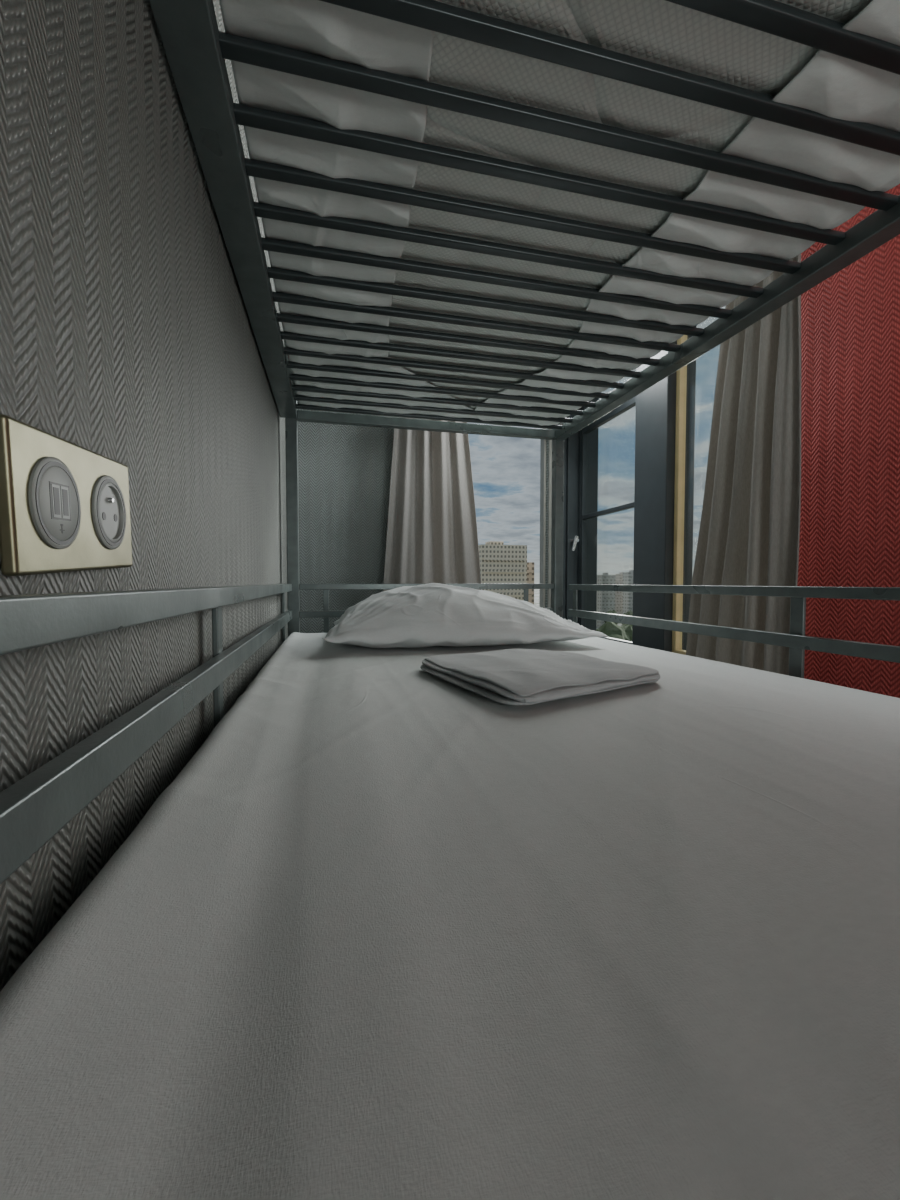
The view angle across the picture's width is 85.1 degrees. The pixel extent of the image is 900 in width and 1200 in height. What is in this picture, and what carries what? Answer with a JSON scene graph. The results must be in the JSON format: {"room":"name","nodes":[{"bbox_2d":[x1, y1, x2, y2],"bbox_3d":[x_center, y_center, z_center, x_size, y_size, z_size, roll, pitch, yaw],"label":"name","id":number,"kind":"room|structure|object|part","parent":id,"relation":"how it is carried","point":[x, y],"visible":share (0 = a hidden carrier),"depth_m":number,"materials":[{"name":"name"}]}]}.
{"room":"dormitory","nodes":[
{"label":"dormitory","id":0,"kind":"room"},
{"bbox_2d":[0,0,287,990],"bbox_3d":[-0.267,-0.547,0.173,0.100,2.420,4.500,-1,2,-13],"label":"wall","id":1,"kind":"structure","parent":0,"point":[127,337],"depth_m":0.40,"materials":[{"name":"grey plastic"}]},
{"bbox_2d":[0,414,131,575],"bbox_3d":[-0.241,-0.060,0.321,0.011,0.090,0.156,0,2,-13],"label":"power outlet","id":2,"kind":"object","parent":1,"relation":"attached to","point":[65,505],"visible":1,"depth_m":0.28,"materials":[{"name":"gold metal"}]},
{"bbox_2d":[28,457,80,548],"bbox_3d":[-0.230,-0.056,0.287,0.002,0.053,0.053,-1,2,-13],"label":"socket","id":3,"kind":"object","parent":2,"relation":"attached to","point":[54,483],"depth_m":0.28,"materials":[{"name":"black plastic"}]},
{"bbox_2d":[92,475,125,549],"bbox_3d":[-0.246,-0.063,0.356,0.002,0.053,0.053,-1,2,-13],"label":"socket","id":4,"kind":"object","parent":2,"relation":"attached to","point":[108,491],"depth_m":0.35,"materials":[{"name":"grey plastic"}]},
{"bbox_2d":[297,403,548,632],"bbox_3d":[-0.040,-0.632,2.489,1.425,2.420,0.100,-1,2,-13],"label":"wall","id":5,"kind":"structure","parent":0,"point":[344,471],"depth_m":2.33,"materials":[{"name":"grey paint"}]},
{"bbox_2d":[539,428,545,607],"bbox_3d":[0.210,-0.529,2.547,0.605,1.430,0.050,-1,2,-13],"label":"window","id":6,"kind":"structure","parent":5,"relation":"in","point":[543,441],"depth_m":2.61,"materials":[{"name":"grey paint"}]},
{"bbox_2d":[547,429,551,607],"bbox_3d":[0.533,-0.634,2.567,0.035,2.420,0.015,-1,2,-13],"label":"trim","id":7,"kind":"structure","parent":5,"relation":"attached to","point":[550,441],"depth_m":2.57,"materials":[{"name":"grey paint"}]},
{"bbox_2d":[563,409,578,621],"bbox_3d":[0.621,-0.635,2.575,0.100,2.420,0.040,-1,2,-13],"label":"trim","id":8,"kind":"structure","parent":5,"relation":"attached to","point":[571,444],"depth_m":2.57,"materials":[{"name":"paint"}]},
{"bbox_3d":[0.036,-1.323,2.373,1.100,0.020,0.110,-1,2,-13],"label":"curtain rod","id":9,"kind":"object","parent":5,"relation":"attached to","visible":0},
{"bbox_2d":[383,417,481,590],"bbox_3d":[-0.068,-0.386,2.337,0.535,1.840,0.055,-1,2,-13],"label":"curtain","id":10,"kind":"object","parent":9,"relation":"hanging from","point":[432,537],"visible":0.43,"depth_m":2.33,"materials":[{"name":"beige fabric"}]},
{"bbox_2d":[577,184,899,697],"bbox_3d":[1.204,-0.561,0.577,0.100,2.420,4.400,-1,2,-13],"label":"wall","id":11,"kind":"structure","parent":0,"point":[850,512],"depth_m":1.22,"materials":[{"name":"red paint"}]},
{"bbox_2d":[570,396,635,643],"bbox_3d":[0.721,-0.520,2.313,0.093,1.430,0.525,-1,2,-13],"label":"window","id":12,"kind":"structure","parent":11,"relation":"in","point":[631,403],"depth_m":2.53,"materials":[{"name":"paint"}]},
{"bbox_3d":[0.644,-0.290,2.521,0.036,0.079,0.020,-1,2,-13],"label":"handle","id":13,"kind":"part","parent":12,"relation":"part of","materials":[{"name":"silver metal"}]},
{"bbox_2d":[632,325,696,651],"bbox_3d":[0.857,-0.613,1.966,0.125,2.420,0.205,-1,2,-13],"label":"trim","id":14,"kind":"structure","parent":11,"relation":"attached to","point":[655,414],"depth_m":1.90,"materials":[{"name":"paint"}]},
{"bbox_2d":[672,335,686,654],"bbox_3d":[0.927,-0.495,1.625,0.030,1.430,0.500,-1,2,-13],"label":"window","id":15,"kind":"structure","parent":11,"relation":"in","point":[681,375],"depth_m":1.85,"materials":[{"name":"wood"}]},
{"bbox_3d":[0.811,-1.301,1.768,0.095,0.020,1.250,-1,2,-13],"label":"curtain rod","id":16,"kind":"object","parent":11,"relation":"attached to","visible":0},
{"bbox_2d":[686,254,800,674],"bbox_3d":[0.857,-0.354,1.469,0.048,1.840,0.422,-1,2,-15],"label":"curtain","id":17,"kind":"object","parent":16,"relation":"hanging from","point":[749,531],"visible":0.45,"depth_m":1.39,"materials":[{"name":"beige fabric"}]},
{"bbox_3d":[0.474,0.706,0.397,1.625,0.100,4.500,-1,2,-13],"label":"floor","id":18,"kind":"structure","parent":0,"visible":0},
{"bbox_2d":[0,0,899,884],"bbox_3d":[0.182,-0.121,0.719,1.011,1.530,2.150,-1,2,-13],"label":"bunk bed","id":19,"kind":"object","parent":18,"relation":"on","point":[35,808],"visible":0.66,"depth_m":0.70,"materials":[{"name":"grey paint"}]},
{"bbox_3d":[-0.292,0.171,0.615,0.023,0.374,2.080,-1,2,-13],"label":"guard rail","id":20,"kind":"part","parent":19,"relation":"part of","materials":[{"name":"grey metal"}]},
{"bbox_3d":[-0.524,-0.155,1.636,0.037,1.530,0.035,-1,2,-13],"label":"post","id":21,"kind":"part","parent":19,"relation":"part of","materials":[{"name":"grey metal"}]},
{"bbox_3d":[-0.058,0.129,1.758,0.921,0.374,0.025,-1,2,-13],"label":"rail","id":22,"kind":"part","parent":19,"relation":"part of","materials":[{"name":"grey metal"}]},
{"bbox_2d":[0,632,899,1199],"bbox_3d":[0.171,0.238,0.732,0.961,0.213,2.045,-1,2,-13],"label":"mattress","id":23,"kind":"object","parent":19,"relation":"on","point":[394,929],"visible":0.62,"depth_m":0.22,"materials":[{"name":"white fabric"}]},
{"bbox_2d":[322,583,607,647],"bbox_3d":[0.002,0.029,1.437,0.700,0.158,0.560,0,2,-11],"label":"pillow","id":24,"kind":"object","parent":23,"relation":"on","point":[431,614],"visible":1,"depth_m":1.21,"materials":[{"name":"white fabric"}]},
{"bbox_2d":[420,649,659,704],"bbox_3d":[0.148,0.116,0.853,0.333,0.026,0.366,-1,2,-26],"label":"linens","id":25,"kind":"object","parent":23,"relation":"on","point":[505,676],"visible":1,"depth_m":0.75,"materials":[{"name":"white fabric"}]},
{"bbox_3d":[0.407,-0.163,1.859,0.035,1.530,0.035,-1,2,-13],"label":"post","id":26,"kind":"part","parent":19,"relation":"part of","materials":[{"name":"grey metal"}]},
{"bbox_2d":[219,0,899,428],"bbox_3d":[0.178,-0.652,0.695,0.888,0.150,2.035,-1,2,-13],"label":"mattress","id":27,"kind":"object","parent":19,"relation":"on","point":[663,32],"visible":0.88,"depth_m":0.65,"materials":[{"name":"white fabric"}]},
{"bbox_3d":[0.672,0.165,0.805,0.023,0.372,2.000,-1,2,-13],"label":"guard rail","id":28,"kind":"part","parent":19,"relation":"part of","materials":[{"name":"grey metal"}]},
{"label":"outside","id":29,"kind":"structure","parent":0,"visible":0},
{"bbox_2d":[534,589,621,628],"bbox_3d":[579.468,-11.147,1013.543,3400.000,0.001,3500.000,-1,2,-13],"label":"ground","id":30,"kind":"structure","parent":29,"point":[536,591],"depth_m":774.19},
{"bbox_2d":[478,541,526,600],"bbox_3d":[12.478,2.710,133.485,12.500,36.800,14.600,-1,2,-13],"label":"apartment building","id":31,"kind":"structure","parent":30,"relation":"on","point":[500,563],"depth_m":126.47,"materials":[{"name":"beige concrete"}]},
{"bbox_2d":[527,562,533,603],"bbox_3d":[20.081,4.428,142.578,4.500,32.700,12.600,-1,2,-13],"label":"apartment building","id":32,"kind":"structure","parent":30,"relation":"on","point":[530,565],"depth_m":136.89,"materials":[{"name":"beige concrete"}]},
{"bbox_2d":[596,573,614,626],"bbox_3d":[89.529,-0.010,281.563,8.604,31.385,6.600,-1,2,-13],"label":"apartment building","id":33,"kind":"structure","parent":30,"relation":"on","point":[605,599],"depth_m":278.89,"materials":[{"name":"grey concrete"}]},
{"bbox_2d":[604,610,617,623],"bbox_3d":[81.783,10.819,247.700,8.277,12.223,7.575,0,2,-5],"label":"tree","id":34,"kind":"object","parent":30,"relation":"on","point":[609,611],"visible":0.21,"depth_m":246.60,"materials":[{"name":"green plant"}]},
{"bbox_2d":[596,621,630,640],"bbox_3d":[36.424,13.223,114.573,11.631,17.176,10.645,2,3,37],"label":"tree","id":35,"kind":"object","parent":30,"relation":"on","point":[612,630],"visible":0.2,"depth_m":112.19,"materials":[{"name":"green plant"}]},
{"bbox_2d":[615,579,621,614],"bbox_3d":[109.386,0.143,327.504,8.014,27.712,6.600,-1,2,-13],"label":"apartment building","id":36,"kind":"structure","parent":30,"relation":"on","point":[617,593],"depth_m":325.10,"materials":[{"name":"grey concrete"}]},
{"bbox_2d":[615,572,622,614],"bbox_3d":[130.525,-4.412,373.579,6.128,33.441,6.600,-1,2,-13],"label":"apartment building","id":37,"kind":"structure","parent":30,"relation":"on","point":[619,577],"depth_m":370.92,"materials":[{"name":"grey concrete"}]},
{"bbox_2d":[621,610,632,624],"bbox_3d":[83.305,11.249,225.468,8.053,12.994,8.800,-1,3,-35],"label":"tree","id":38,"kind":"object","parent":30,"relation":"on","point":[629,613],"visible":0.19,"depth_m":223.99,"materials":[{"name":"green plant"}]},
{"bbox_2d":[623,570,632,614],"bbox_3d":[105.820,-0.936,285.443,7.418,32.951,6.600,-1,2,-13],"label":"apartment building","id":39,"kind":"structure","parent":30,"relation":"on","point":[627,576],"depth_m":283.01,"materials":[{"name":"grey concrete"}]},
{"bbox_2d":[624,625,632,641],"bbox_3d":[45.597,13.830,127.821,10.152,14.992,9.291,-2,3,-38],"label":"tree","id":40,"kind":"object","parent":30,"relation":"on","point":[628,629],"visible":0.09,"depth_m":126.12,"materials":[{"name":"green plant"}]}
]}

